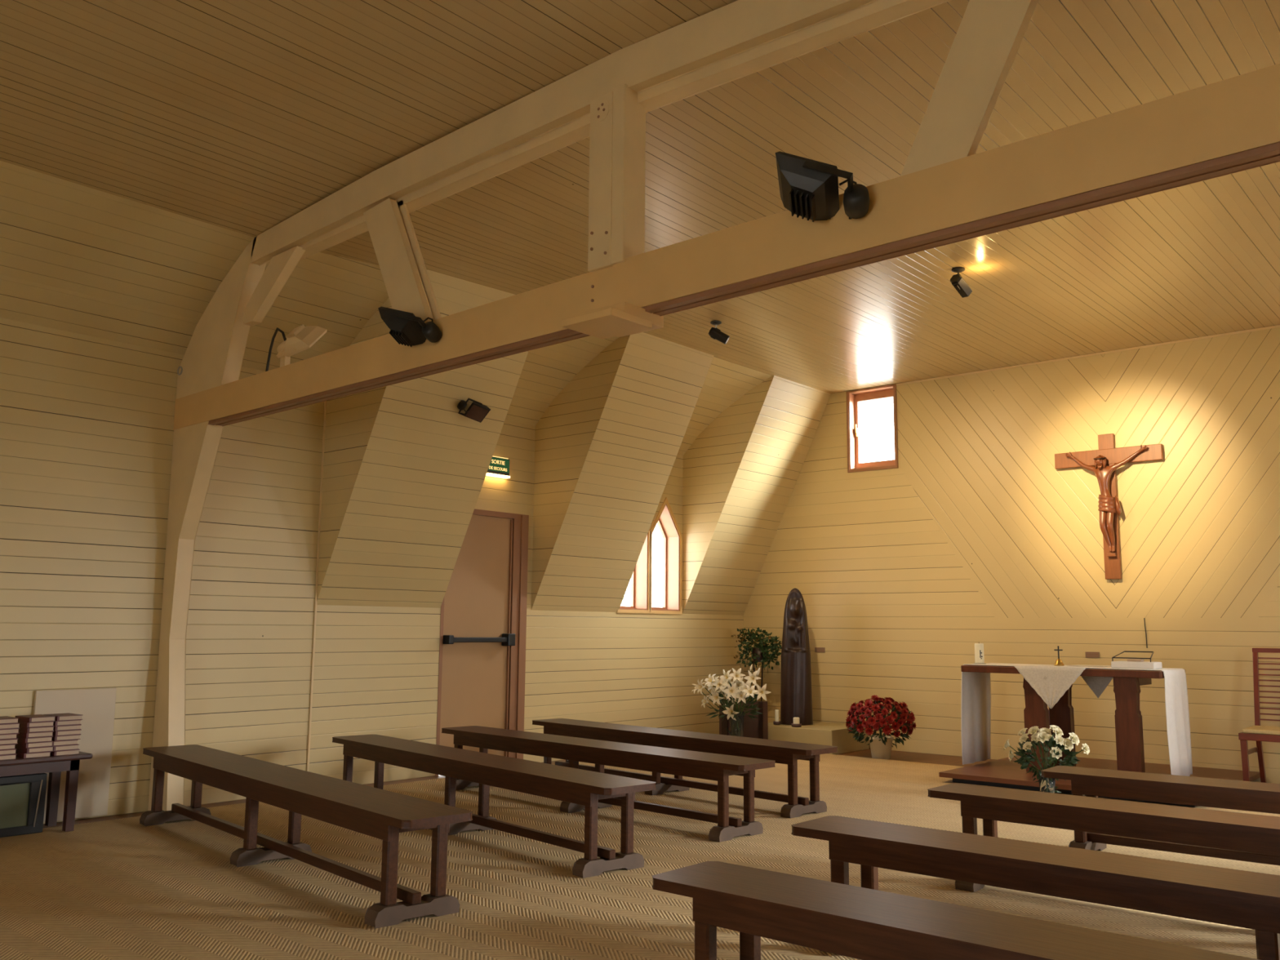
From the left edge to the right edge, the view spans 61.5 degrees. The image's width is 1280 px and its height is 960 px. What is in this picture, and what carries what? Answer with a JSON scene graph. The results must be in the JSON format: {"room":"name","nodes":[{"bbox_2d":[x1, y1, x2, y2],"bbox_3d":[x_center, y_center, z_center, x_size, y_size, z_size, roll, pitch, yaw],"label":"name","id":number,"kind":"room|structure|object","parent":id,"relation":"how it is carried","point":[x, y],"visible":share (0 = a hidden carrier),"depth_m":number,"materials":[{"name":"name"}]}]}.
{"room":"house of worship","nodes":[
{"label":"house of worship","id":0,"kind":"room"},
{"bbox_2d":[0,160,831,824],"bbox_3d":[-3.144,0.201,7.131,1.290,4.090,15.080,-6,-10,40],"label":"wall","id":1,"kind":"structure","parent":0,"point":[104,296],"depth_m":8.56,"materials":[{"name":"beige wood"}]},
{"bbox_2d":[306,400,326,771],"bbox_3d":[-2.607,0.891,8.663,0.012,3.150,0.016,-6,-10,40],"label":"trim","id":2,"kind":"structure","parent":1,"relation":"attached to","point":[325,402],"depth_m":8.64,"materials":[{"name":"beige wood"}]},
{"bbox_2d":[457,398,490,422],"bbox_3d":[-1.390,-0.579,8.934,0.258,0.170,0.159,5,-9,-32],"label":"floodlight","id":3,"kind":"object","parent":1,"relation":"attached to","point":[477,411],"visible":1,"depth_m":8.91,"materials":[{"name":"black metal"}]},
{"bbox_2d":[435,508,528,775],"bbox_3d":[-1.452,1.469,9.970,0.190,2.380,1.035,-6,-10,40],"label":"door","id":4,"kind":"structure","parent":1,"relation":"in","point":[482,668],"depth_m":10.02,"materials":[{"name":"paint"}]},
{"bbox_2d":[486,455,510,478],"bbox_3d":[-1.358,-0.125,10.229,0.058,0.190,0.280,-6,-10,40],"label":"exit sign","id":5,"kind":"object","parent":1,"relation":"attached to","point":[499,467],"visible":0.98,"depth_m":10.22,"materials":[{"name":"green plastic"}]},
{"bbox_2d":[616,528,650,613],"bbox_3d":[-0.141,0.794,11.744,0.224,1.310,0.540,-6,-10,40],"label":"window","id":6,"kind":"structure","parent":1,"relation":"in","point":[640,601],"depth_m":11.85,"materials":[{"name":"brown wood"}]},
{"bbox_2d":[648,497,682,613],"bbox_3d":[0.211,0.854,12.152,0.224,1.310,0.575,-6,-10,40],"label":"window","id":7,"kind":"structure","parent":1,"relation":"in","point":[672,535],"depth_m":12.28,"materials":[{"name":"brown wood"}]},
{"bbox_2d":[42,748,994,828],"bbox_3d":[-0.233,2.034,4.349,9.040,0.250,15.680,-6,-10,40],"label":"floor","id":8,"kind":"structure","parent":0,"point":[895,755],"depth_m":10.63,"materials":[{"name":"beige carpet"}]},
{"bbox_2d":[33,688,116,822],"bbox_3d":[-3.780,1.822,7.151,0.024,0.846,0.515,-6,-10,40],"label":"board","id":9,"kind":"object","parent":8,"relation":"on","point":[96,706],"visible":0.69,"depth_m":7.23,"materials":[{"name":"beige wood"}]},
{"bbox_2d":[0,753,1279,959],"bbox_3d":[-0.526,1.877,4.187,8.350,0.012,14.020,-6,-10,40],"label":"carpet","id":10,"kind":"object","parent":8,"relation":"on","point":[124,888],"visible":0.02,"depth_m":5.36,"materials":[{"name":"carpet"}]},
{"bbox_2d":[0,773,47,837],"bbox_3d":[-3.921,1.990,6.570,0.199,0.355,0.465,-6,-10,40],"label":"television","id":11,"kind":"object","parent":10,"relation":"on","point":[22,797],"visible":0.92,"depth_m":6.60,"materials":[{"name":"black plastic"}]},
{"bbox_2d":[0,751,92,831],"bbox_3d":[-3.864,1.934,6.589,0.370,0.468,0.805,-6,-10,40],"label":"table","id":12,"kind":"object","parent":10,"relation":"on","point":[54,765],"visible":0.8,"depth_m":6.71,"materials":[{"name":"brown wood"}]},
{"bbox_2d":[0,754,17,759],"bbox_3d":[-3.898,1.673,6.506,0.208,0.030,0.154,-6,-10,39],"label":"book","id":13,"kind":"object","parent":12,"relation":"on","point":[10,756],"visible":0.78,"depth_m":6.46,"materials":[{"name":"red paper"}]},
{"bbox_2d":[0,748,16,755],"bbox_3d":[-3.901,1.644,6.514,0.208,0.030,0.154,-6,-10,41],"label":"book","id":14,"kind":"object","parent":13,"relation":"on","point":[6,752],"visible":0.78,"depth_m":6.47,"materials":[{"name":"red paper"}]},
{"bbox_2d":[0,743,16,750],"bbox_3d":[-3.903,1.613,6.515,0.208,0.030,0.154,-7,-11,43],"label":"book","id":15,"kind":"object","parent":14,"relation":"on","point":[4,747],"visible":0.78,"depth_m":6.47,"materials":[{"name":"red paper"}]},
{"bbox_2d":[0,738,18,745],"bbox_3d":[-3.893,1.583,6.522,0.208,0.030,0.154,-7,-11,42],"label":"book","id":16,"kind":"object","parent":15,"relation":"on","point":[11,741],"visible":0.78,"depth_m":6.47,"materials":[{"name":"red paper"}]},
{"bbox_2d":[0,733,17,739],"bbox_3d":[-3.902,1.553,6.529,0.208,0.030,0.154,-7,-11,42],"label":"book","id":17,"kind":"object","parent":16,"relation":"on","point":[6,736],"visible":0.78,"depth_m":6.48,"materials":[{"name":"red paper"}]},
{"bbox_2d":[0,728,19,734],"bbox_3d":[-3.899,1.523,6.533,0.208,0.030,0.154,-6,-10,38],"label":"book","id":18,"kind":"object","parent":17,"relation":"on","point":[3,731],"visible":0.78,"depth_m":6.49,"materials":[{"name":"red paper"}]},
{"bbox_2d":[0,723,20,729],"bbox_3d":[-3.897,1.493,6.535,0.208,0.030,0.154,-6,-10,37],"label":"book","id":19,"kind":"object","parent":18,"relation":"on","point":[12,726],"visible":0.78,"depth_m":6.49,"materials":[{"name":"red paper"}]},
{"bbox_2d":[0,715,18,724],"bbox_3d":[-3.902,1.463,6.542,0.208,0.030,0.154,-6,-10,41],"label":"book","id":20,"kind":"object","parent":19,"relation":"on","point":[4,719],"visible":1,"depth_m":6.50,"materials":[{"name":"red paper"}]},
{"bbox_2d":[15,751,51,758],"bbox_3d":[-3.769,1.695,6.655,0.208,0.030,0.154,-6,-10,41],"label":"book","id":21,"kind":"object","parent":12,"relation":"on","point":[20,754],"visible":0.64,"depth_m":6.58,"materials":[{"name":"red paper"}]},
{"bbox_2d":[14,746,53,753],"bbox_3d":[-3.761,1.666,6.669,0.208,0.030,0.154,-6,-10,40],"label":"book","id":22,"kind":"object","parent":21,"relation":"on","point":[40,749],"visible":0.71,"depth_m":6.60,"materials":[{"name":"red paper"}]},
{"bbox_2d":[14,741,53,748],"bbox_3d":[-3.767,1.635,6.670,0.208,0.030,0.154,-6,-10,40],"label":"book","id":23,"kind":"object","parent":22,"relation":"on","point":[27,745],"visible":0.68,"depth_m":6.60,"materials":[{"name":"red paper"}]},
{"bbox_2d":[16,736,53,743],"bbox_3d":[-3.766,1.605,6.669,0.208,0.030,0.154,-7,-11,42],"label":"book","id":24,"kind":"object","parent":23,"relation":"on","point":[36,740],"visible":0.64,"depth_m":6.60,"materials":[{"name":"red paper"}]},
{"bbox_2d":[16,731,53,737],"bbox_3d":[-3.767,1.575,6.679,0.208,0.030,0.154,-6,-10,41],"label":"book","id":25,"kind":"object","parent":24,"relation":"on","point":[46,734],"visible":0.64,"depth_m":6.61,"materials":[{"name":"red paper"}]},
{"bbox_2d":[18,726,53,733],"bbox_3d":[-3.765,1.545,6.685,0.208,0.030,0.154,-6,-10,41],"label":"book","id":26,"kind":"object","parent":25,"relation":"on","point":[29,730],"visible":0.64,"depth_m":6.61,"materials":[{"name":"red paper"}]},
{"bbox_2d":[17,720,53,728],"bbox_3d":[-3.768,1.515,6.690,0.208,0.030,0.154,-7,-10,42],"label":"book","id":27,"kind":"object","parent":26,"relation":"on","point":[23,724],"visible":0.64,"depth_m":6.62,"materials":[{"name":"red paper"}]},
{"bbox_2d":[15,714,56,722],"bbox_3d":[-3.765,1.485,6.694,0.208,0.030,0.154,-6,-10,38],"label":"book","id":28,"kind":"object","parent":27,"relation":"on","point":[36,717],"visible":0.89,"depth_m":6.64,"materials":[{"name":"red paper"}]},
{"bbox_2d":[49,749,79,755],"bbox_3d":[-3.662,1.713,6.782,0.208,0.030,0.154,-6,-10,37],"label":"book","id":29,"kind":"object","parent":12,"relation":"on","point":[74,751],"visible":0.52,"depth_m":6.71,"materials":[{"name":"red paper"}]},
{"bbox_2d":[53,744,79,751],"bbox_3d":[-3.665,1.683,6.784,0.208,0.030,0.154,-6,-10,39],"label":"book","id":30,"kind":"object","parent":29,"relation":"on","point":[73,747],"visible":0.5,"depth_m":6.72,"materials":[{"name":"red paper"}]},
{"bbox_2d":[51,739,78,746],"bbox_3d":[-3.668,1.652,6.787,0.208,0.030,0.154,-7,-11,43],"label":"book","id":31,"kind":"object","parent":30,"relation":"on","point":[71,742],"visible":0.52,"depth_m":6.72,"materials":[{"name":"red paper"}]},
{"bbox_2d":[51,734,80,741],"bbox_3d":[-3.663,1.623,6.800,0.208,0.030,0.154,-6,-10,40],"label":"book","id":32,"kind":"object","parent":31,"relation":"on","point":[73,736],"visible":0.52,"depth_m":6.73,"materials":[{"name":"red paper"}]},
{"bbox_2d":[52,729,80,736],"bbox_3d":[-3.660,1.593,6.800,0.208,0.030,0.154,-6,-10,39],"label":"book","id":33,"kind":"object","parent":32,"relation":"on","point":[58,733],"visible":0.52,"depth_m":6.73,"materials":[{"name":"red paper"}]},
{"bbox_2d":[53,724,80,731],"bbox_3d":[-3.662,1.563,6.807,0.208,0.030,0.154,-6,-10,40],"label":"book","id":34,"kind":"object","parent":33,"relation":"on","point":[68,727],"visible":0.52,"depth_m":6.73,"materials":[{"name":"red paper"}]},
{"bbox_2d":[53,720,80,725],"bbox_3d":[-3.666,1.533,6.813,0.208,0.030,0.154,-6,-10,40],"label":"book","id":35,"kind":"object","parent":34,"relation":"on","point":[71,722],"visible":0.52,"depth_m":6.74,"materials":[{"name":"red paper"}]},
{"bbox_2d":[44,712,82,720],"bbox_3d":[-3.656,1.502,6.811,0.208,0.030,0.154,-6,-10,39],"label":"book","id":36,"kind":"object","parent":35,"relation":"on","point":[60,717],"visible":0.8,"depth_m":6.76,"materials":[{"name":"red paper"}]},
{"bbox_2d":[139,744,472,928],"bbox_3d":[-2.029,1.865,5.953,0.424,0.465,3.503,7,-10,-41],"label":"bench","id":37,"kind":"object","parent":10,"relation":"on","point":[378,813],"visible":1,"depth_m":5.44,"materials":[{"name":"brown wood"}]},
{"bbox_2d":[332,734,656,878],"bbox_3d":[-1.099,1.995,6.839,0.424,0.465,3.257,7,-10,-40],"label":"bench","id":38,"kind":"object","parent":10,"relation":"on","point":[585,788],"visible":0.77,"depth_m":6.27,"materials":[{"name":"brown wood"}]},
{"bbox_2d":[441,725,775,842],"bbox_3d":[-0.382,2.121,7.713,3.170,0.465,0.424,-7,-11,45],"label":"bench","id":39,"kind":"object","parent":10,"relation":"on","point":[695,764],"visible":0.7,"depth_m":7.20,"materials":[{"name":"brown wood"}]},
{"bbox_2d":[532,718,837,817],"bbox_3d":[0.218,2.239,8.537,0.424,0.465,3.064,8,-11,-43],"label":"bench","id":40,"kind":"object","parent":10,"relation":"on","point":[788,753],"visible":0.79,"depth_m":8.13,"materials":[{"name":"brown wood"}]},
{"bbox_2d":[692,664,770,737],"bbox_3d":[0.976,2.434,11.547,0.978,0.909,0.538,-6,-10,40],"label":"lily bouquet","id":41,"kind":"object","parent":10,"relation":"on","point":[731,691],"visible":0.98,"depth_m":11.47,"materials":[{"name":"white plant"}]},
{"bbox_2d":[719,698,768,739],"bbox_3d":[1.140,2.686,11.860,0.590,0.500,0.117,-6,-10,40],"label":"flower box","id":42,"kind":"object","parent":10,"relation":"on","point":[757,727],"visible":0.34,"depth_m":11.73,"materials":[{"name":"brown wood"}]},
{"bbox_2d":[652,861,1259,959],"bbox_3d":[1.411,1.434,2.603,3.350,0.465,0.424,-6,-10,40],"label":"bench","id":43,"kind":"object","parent":10,"relation":"on","point":[862,923],"visible":1,"depth_m":3.14,"materials":[{"name":"brown wood"}]},
{"bbox_2d":[791,815,1279,959],"bbox_3d":[2.081,1.564,3.507,3.520,0.465,0.424,-6,-10,40],"label":"bench","id":44,"kind":"object","parent":10,"relation":"on","point":[1249,900],"visible":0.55,"depth_m":3.88,"materials":[{"name":"brown wood"}]},
{"bbox_2d":[1003,724,1089,793],"bbox_3d":[3.087,2.155,8.166,0.653,0.577,0.387,-6,-10,40],"label":"bouquet","id":45,"kind":"object","parent":10,"relation":"on","point":[1046,784],"visible":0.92,"depth_m":8.13,"materials":[{"name":"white plant"}]},
{"bbox_2d":[938,755,1260,807],"bbox_3d":[3.996,2.568,9.293,2.060,0.082,2.010,-6,-10,40],"label":"platform","id":46,"kind":"object","parent":10,"relation":"on","point":[1002,772],"visible":0.31,"depth_m":9.18,"materials":[{"name":"brown wood"}]},
{"bbox_2d":[960,665,1185,772],"bbox_3d":[3.751,2.076,9.323,1.670,0.893,0.750,-6,-10,40],"label":"altar table","id":47,"kind":"object","parent":46,"relation":"on","point":[1126,682],"visible":0.68,"depth_m":8.85,"materials":[{"name":"brown wood"}]},
{"bbox_2d":[960,662,1192,776],"bbox_3d":[3.744,2.066,9.324,1.762,0.888,0.622,-6,-10,40],"label":"altar cloth","id":48,"kind":"object","parent":47,"relation":"on","point":[975,694],"visible":0.87,"depth_m":9.63,"materials":[{"name":"white fabric"}]},
{"bbox_2d":[973,641,986,663],"bbox_3d":[3.116,1.587,9.870,0.120,0.198,0.120,-6,-10,40],"label":"pillar candle","id":49,"kind":"object","parent":48,"relation":"on","point":[979,647],"visible":0.99,"depth_m":9.84,"materials":[{"name":"beige wax"}]},
{"bbox_2d":[1014,665,1088,708],"bbox_3d":[3.555,1.770,9.194,0.612,0.351,0.286,-6,-10,40],"label":"lace doily","id":50,"kind":"object","parent":48,"relation":"on","point":[1051,682],"visible":1,"depth_m":9.10,"materials":[{"name":"fabric"}]},
{"bbox_2d":[1053,645,1064,666],"bbox_3d":[3.663,1.538,9.404,0.086,0.170,0.086,-6,-10,40],"label":"crucifix","id":51,"kind":"object","parent":48,"relation":"on","point":[1058,662],"visible":1,"depth_m":9.38,"materials":[{"name":"gold metal"}]},
{"bbox_2d":[1053,658,1064,666],"bbox_3d":[3.662,1.591,9.397,0.086,0.062,0.086,-6,-10,40],"label":"base","id":52,"kind":"object","parent":51,"relation":"attached to","point":[1058,662],"depth_m":9.37,"materials":[{"name":"gold metal"}]},
{"bbox_2d":[1071,664,1112,697],"bbox_3d":[3.981,1.783,9.476,0.330,0.292,0.316,-6,-10,40],"label":"lace doily","id":53,"kind":"object","parent":48,"relation":"on","point":[1098,685],"visible":0.54,"depth_m":9.58,"materials":[{"name":"fabric"}]},
{"bbox_2d":[1111,650,1162,669],"bbox_3d":[4.167,1.509,9.025,0.340,0.140,0.240,-6,-10,40],"label":"book stand","id":54,"kind":"object","parent":48,"relation":"on","point":[1131,663],"visible":1,"depth_m":8.96,"materials":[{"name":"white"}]},
{"bbox_2d":[927,782,1279,892],"bbox_3d":[2.924,1.714,4.551,3.510,0.465,0.424,-6,-10,40],"label":"bench","id":55,"kind":"object","parent":10,"relation":"on","point":[1213,828],"visible":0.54,"depth_m":5.05,"materials":[{"name":"brown wood"}]},
{"bbox_2d":[1040,765,1279,865],"bbox_3d":[3.788,1.843,5.435,3.362,0.465,0.424,-6,-10,38],"label":"bench","id":56,"kind":"object","parent":10,"relation":"on","point":[1250,796],"visible":0.85,"depth_m":6.00,"materials":[{"name":"brown wood"}]},
{"bbox_2d":[147,0,1279,811],"bbox_3d":[-0.140,-0.079,4.946,8.700,4.100,0.440,-6,-10,40],"label":"roof truss","id":57,"kind":"object","parent":8,"relation":"on","point":[945,193],"visible":0.95,"depth_m":5.04,"materials":[{"name":"paint"}]},
{"bbox_2d":[265,324,326,371],"bbox_3d":[-2.407,-0.893,7.376,0.568,0.370,0.208,-5,-9,33],"label":"floodlight","id":58,"kind":"object","parent":57,"relation":"attached to","point":[301,338],"visible":0.94,"depth_m":7.26,"materials":[{"name":"beige metal"}]},
{"bbox_2d":[377,306,442,346],"bbox_3d":[-1.260,-0.846,5.943,0.348,0.210,0.246,-3,-8,21],"label":"floodlight","id":59,"kind":"object","parent":57,"relation":"attached to","point":[407,329],"visible":0.97,"depth_m":5.88,"materials":[{"name":"black metal"}]},
{"bbox_2d":[775,151,869,222],"bbox_3d":[0.715,-1.153,4.252,0.382,0.263,0.272,-2,-8,20],"label":"floodlight","id":60,"kind":"object","parent":57,"relation":"attached to","point":[809,188],"visible":0.98,"depth_m":4.18,"materials":[{"name":"black metal"}]},
{"bbox_2d":[730,626,782,701],"bbox_3d":[1.366,2.364,12.416,0.713,1.320,0.416,-6,-10,40],"label":"topiary tree","id":61,"kind":"object","parent":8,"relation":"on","point":[759,653],"visible":0.99,"depth_m":12.43,"materials":[{"name":"green plant"}]},
{"bbox_2d":[768,721,869,754],"bbox_3d":[1.877,2.822,11.819,1.000,0.254,0.790,-6,-10,40],"label":"plinth","id":62,"kind":"object","parent":8,"relation":"on","point":[830,734],"visible":0.42,"depth_m":11.47,"materials":[{"name":"paint"}]},
{"bbox_2d":[773,709,781,724],"bbox_3d":[1.508,2.606,11.831,0.084,0.170,0.084,-6,-10,40],"label":"votive candle","id":63,"kind":"object","parent":62,"relation":"on","point":[776,722],"visible":1,"depth_m":11.81,"materials":[{"name":"beige wax"}]},
{"bbox_2d":[791,716,801,727],"bbox_3d":[1.684,2.602,11.573,0.108,0.110,0.108,-6,-10,40],"label":"votive candle","id":64,"kind":"object","parent":62,"relation":"on","point":[796,723],"visible":1,"depth_m":11.54,"materials":[{"name":"beige wax"}]},
{"bbox_2d":[780,587,813,725],"bbox_3d":[1.738,1.958,11.986,0.354,1.500,0.281,-1,-8,9],"label":"statue","id":65,"kind":"object","parent":62,"relation":"on","point":[796,693],"visible":0.98,"depth_m":11.88,"materials":[{"name":"brown wood"}]},
{"bbox_2d":[845,694,916,759],"bbox_3d":[2.458,2.522,10.996,0.730,0.635,0.720,-6,-10,40],"label":"chrysanthemum","id":66,"kind":"object","parent":8,"relation":"on","point":[900,717],"visible":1,"depth_m":10.86,"materials":[{"name":"red plant"}]},
{"bbox_2d":[851,716,857,726],"bbox_3d":[2.162,2.430,10.839,0.042,0.109,0.110,12,-10,-14],"label":"flower","id":67,"kind":"object","parent":66,"relation":"on","point":[855,721],"depth_m":10.84,"materials":[{"name":"red plant"}]},
{"bbox_2d":[855,702,863,709],"bbox_3d":[2.234,2.300,10.960,0.037,0.096,0.096,52,-29,-16],"label":"flower","id":68,"kind":"object","parent":66,"relation":"on","point":[859,705],"depth_m":10.96,"materials":[{"name":"red plant"}]},
{"bbox_2d":[855,722,864,733],"bbox_3d":[2.207,2.495,10.801,0.042,0.108,0.108,-1,-6,-38],"label":"flower","id":69,"kind":"object","parent":66,"relation":"on","point":[859,726],"depth_m":10.80,"materials":[{"name":"red plant"}]},
{"bbox_2d":[857,713,865,722],"bbox_3d":[2.229,2.391,10.802,0.036,0.092,0.093,16,-15,-31],"label":"flower","id":70,"kind":"object","parent":66,"relation":"on","point":[860,719],"depth_m":10.80,"materials":[{"name":"red plant"}]},
{"bbox_2d":[858,705,866,712],"bbox_3d":[2.256,2.318,10.880,0.107,0.041,0.107,-41,14,-28],"label":"flower","id":71,"kind":"object","parent":66,"relation":"on","point":[863,708],"depth_m":10.88,"materials":[{"name":"red plant"}]},
{"bbox_2d":[861,720,868,728],"bbox_3d":[2.248,2.443,10.753,0.034,0.088,0.088,15,-15,-39],"label":"flower","id":72,"kind":"object","parent":66,"relation":"on","point":[864,723],"depth_m":10.75,"materials":[{"name":"red plant"}]},
{"bbox_2d":[863,708,872,716],"bbox_3d":[2.284,2.332,10.774,0.038,0.097,0.098,41,-30,-29],"label":"flower","id":73,"kind":"object","parent":66,"relation":"on","point":[868,713],"depth_m":10.77,"materials":[{"name":"red plant"}]},
{"bbox_2d":[864,726,874,735],"bbox_3d":[2.284,2.503,10.709,0.100,0.100,0.038,-3,13,21],"label":"flower","id":74,"kind":"object","parent":66,"relation":"on","point":[868,731],"depth_m":10.71,"materials":[{"name":"red plant"}]},
{"bbox_2d":[864,700,874,709],"bbox_3d":[2.308,2.268,10.863,0.112,0.111,0.043,-8,-49,46],"label":"flower","id":75,"kind":"object","parent":66,"relation":"on","point":[868,704],"depth_m":10.86,"materials":[{"name":"red plant"}]},
{"bbox_2d":[866,716,876,727],"bbox_3d":[2.310,2.409,10.716,0.109,0.108,0.042,-3,-12,23],"label":"flower","id":76,"kind":"object","parent":66,"relation":"on","point":[871,721],"depth_m":10.71,"materials":[{"name":"red plant"}]},
{"bbox_2d":[871,703,881,712],"bbox_3d":[2.365,2.284,10.784,0.109,0.109,0.042,0,-52,5],"label":"flower","id":77,"kind":"object","parent":66,"relation":"on","point":[876,708],"depth_m":10.78,"materials":[{"name":"red plant"}]},
{"bbox_2d":[872,723,880,730],"bbox_3d":[2.356,2.458,10.704,0.088,0.088,0.034,-1,-3,10],"label":"flower","id":78,"kind":"object","parent":66,"relation":"on","point":[876,726],"depth_m":10.70,"materials":[{"name":"red plant"}]},
{"bbox_2d":[874,712,884,720],"bbox_3d":[2.385,2.365,10.733,0.096,0.096,0.037,-1,-33,14],"label":"flower","id":79,"kind":"object","parent":66,"relation":"on","point":[878,717],"depth_m":10.73,"materials":[{"name":"red plant"}]},
{"bbox_2d":[867,735,893,759],"bbox_3d":[2.458,2.730,10.965,0.259,0.215,0.260,-6,-10,40],"label":"pot","id":80,"kind":"object","parent":66,"relation":"on","point":[878,749],"depth_m":10.88,"materials":[{"name":"beige ceramic"}]},
{"bbox_2d":[877,717,888,728],"bbox_3d":[2.419,2.414,10.686,0.108,0.108,0.042,0,-6,4],"label":"flower","id":81,"kind":"object","parent":66,"relation":"on","point":[883,723],"depth_m":10.69,"materials":[{"name":"red plant"}]},
{"bbox_2d":[880,707,888,715],"bbox_3d":[2.447,2.314,10.741,0.088,0.088,0.034,0,-42,6],"label":"flower","id":82,"kind":"object","parent":66,"relation":"on","point":[884,711],"depth_m":10.74,"materials":[{"name":"red plant"}]},
{"bbox_2d":[881,724,892,734],"bbox_3d":[2.455,2.483,10.677,0.112,0.111,0.043,-2,-2,14],"label":"flower","id":83,"kind":"object","parent":66,"relation":"on","point":[886,729],"depth_m":10.67,"materials":[{"name":"red plant"}]},
{"bbox_2d":[883,698,892,705],"bbox_3d":[2.514,2.252,10.901,0.109,0.042,0.109,4,17,-22],"label":"flower","id":84,"kind":"object","parent":66,"relation":"on","point":[887,702],"depth_m":10.90,"materials":[{"name":"red plant"}]},
{"bbox_2d":[885,715,894,724],"bbox_3d":[2.489,2.383,10.696,0.105,0.105,0.040,2,-38,-11],"label":"flower","id":85,"kind":"object","parent":66,"relation":"on","point":[889,719],"depth_m":10.69,"materials":[{"name":"red plant"}]},
{"bbox_2d":[890,711,897,719],"bbox_3d":[2.545,2.354,10.752,0.095,0.095,0.037,4,-34,-26],"label":"flower","id":86,"kind":"object","parent":66,"relation":"on","point":[893,715],"depth_m":10.75,"materials":[{"name":"red plant"}]},
{"bbox_2d":[890,720,900,731],"bbox_3d":[2.537,2.446,10.661,0.110,0.110,0.042,3,3,-16],"label":"flower","id":87,"kind":"object","parent":66,"relation":"on","point":[895,726],"depth_m":10.66,"materials":[{"name":"red plant"}]},
{"bbox_2d":[893,729,900,737],"bbox_3d":[2.562,2.530,10.707,0.087,0.087,0.034,3,20,-16],"label":"flower","id":88,"kind":"object","parent":66,"relation":"on","point":[896,733],"depth_m":10.71,"materials":[{"name":"red plant"}]},
{"bbox_2d":[899,712,907,723],"bbox_3d":[2.646,2.378,10.768,0.107,0.107,0.041,6,-22,-36],"label":"flower","id":89,"kind":"object","parent":66,"relation":"on","point":[904,717],"depth_m":10.77,"materials":[{"name":"red plant"}]},
{"bbox_2d":[900,702,907,710],"bbox_3d":[2.682,2.286,10.907,0.042,0.109,0.110,-50,-30,18],"label":"flower","id":90,"kind":"object","parent":66,"relation":"on","point":[903,704],"depth_m":10.91,"materials":[{"name":"red plant"}]},
{"bbox_2d":[901,724,908,733],"bbox_3d":[2.640,2.489,10.717,0.096,0.096,0.037,7,-1,-38],"label":"flower","id":91,"kind":"object","parent":66,"relation":"on","point":[904,729],"depth_m":10.72,"materials":[{"name":"red plant"}]},
{"bbox_2d":[901,707,908,715],"bbox_3d":[2.671,2.337,10.834,0.106,0.105,0.041,6,-50,-35],"label":"flower","id":92,"kind":"object","parent":66,"relation":"on","point":[904,712],"depth_m":10.83,"materials":[{"name":"red plant"}]},
{"bbox_2d":[906,726,913,735],"bbox_3d":[2.713,2.530,10.800,0.041,0.107,0.107,22,4,30],"label":"flower","id":93,"kind":"object","parent":66,"relation":"on","point":[909,731],"depth_m":10.80,"materials":[{"name":"red plant"}]},
{"bbox_2d":[1238,648,1279,782],"bbox_3d":[5.343,1.992,8.923,0.560,1.168,0.620,-6,-10,40],"label":"chair","id":94,"kind":"object","parent":8,"relation":"on","point":[1258,733],"visible":0.81,"depth_m":9.17,"materials":[{"name":"red wood"}]},
{"bbox_2d":[1242,725,1279,735],"bbox_3d":[5.303,2.071,8.866,0.510,0.035,0.460,-6,-10,40],"label":"cushion","id":95,"kind":"object","parent":94,"relation":"on","point":[1254,730],"depth_m":8.81,"materials":[{"name":"fabric"}]},
{"bbox_2d":[0,0,1279,393],"bbox_3d":[-0.305,-2.061,5.004,6.820,0.159,15.080,-6,-10,40],"label":"ceiling","id":96,"kind":"structure","parent":0,"point":[238,116],"depth_m":6.12,"materials":[{"name":"beige wood"}]},
{"bbox_2d":[708,320,729,344],"bbox_3d":[0.716,-1.329,9.731,0.193,0.207,0.100,0,-8,0],"label":"ceiling spotlight","id":97,"kind":"object","parent":96,"relation":"attached to","point":[715,333],"visible":1,"depth_m":9.70,"materials":[{"name":"black metal"}]},
{"bbox_2d":[950,266,972,297],"bbox_3d":[2.466,-1.519,8.266,0.100,0.200,0.205,-7,-11,43],"label":"ceiling spotlight","id":98,"kind":"object","parent":96,"relation":"attached to","point":[957,281],"visible":1,"depth_m":8.22,"materials":[{"name":"black metal"}]},
{"bbox_2d":[743,327,1279,783],"bbox_3d":[4.581,0.735,10.402,8.720,4.050,0.001,-6,-10,40],"label":"wall","id":99,"kind":"structure","parent":0,"point":[976,535],"depth_m":10.83,"materials":[{"name":"beige wood"}]},
{"bbox_2d":[846,384,898,472],"bbox_3d":[2.710,-0.569,12.334,0.630,0.950,0.230,-6,-10,40],"label":"window","id":100,"kind":"structure","parent":99,"relation":"in","point":[853,397],"depth_m":12.42,"materials":[{"name":"brown wood"}]},
{"bbox_2d":[896,324,1279,385],"bbox_3d":[4.916,-1.294,10.397,5.330,0.020,0.011,-6,-10,40],"label":"trim","id":101,"kind":"structure","parent":99,"relation":"attached to","point":[1277,326],"depth_m":10.69,"materials":[{"name":"beige wood"}]},
{"bbox_2d":[1084,651,1099,657],"bbox_3d":[4.386,1.694,10.422,0.132,0.056,0.012,-6,-10,40],"label":"air vent","id":102,"kind":"object","parent":99,"relation":"in","point":[1088,654],"visible":1,"depth_m":10.42,"materials":[{"name":"brown"}]},
{"bbox_2d":[1054,433,1163,579],"bbox_3d":[4.521,0.246,10.390,1.005,1.415,0.191,-6,-10,40],"label":"crucifix","id":103,"kind":"object","parent":99,"relation":"attached to","point":[1106,460],"visible":1,"depth_m":10.38,"materials":[{"name":"brown wood"}]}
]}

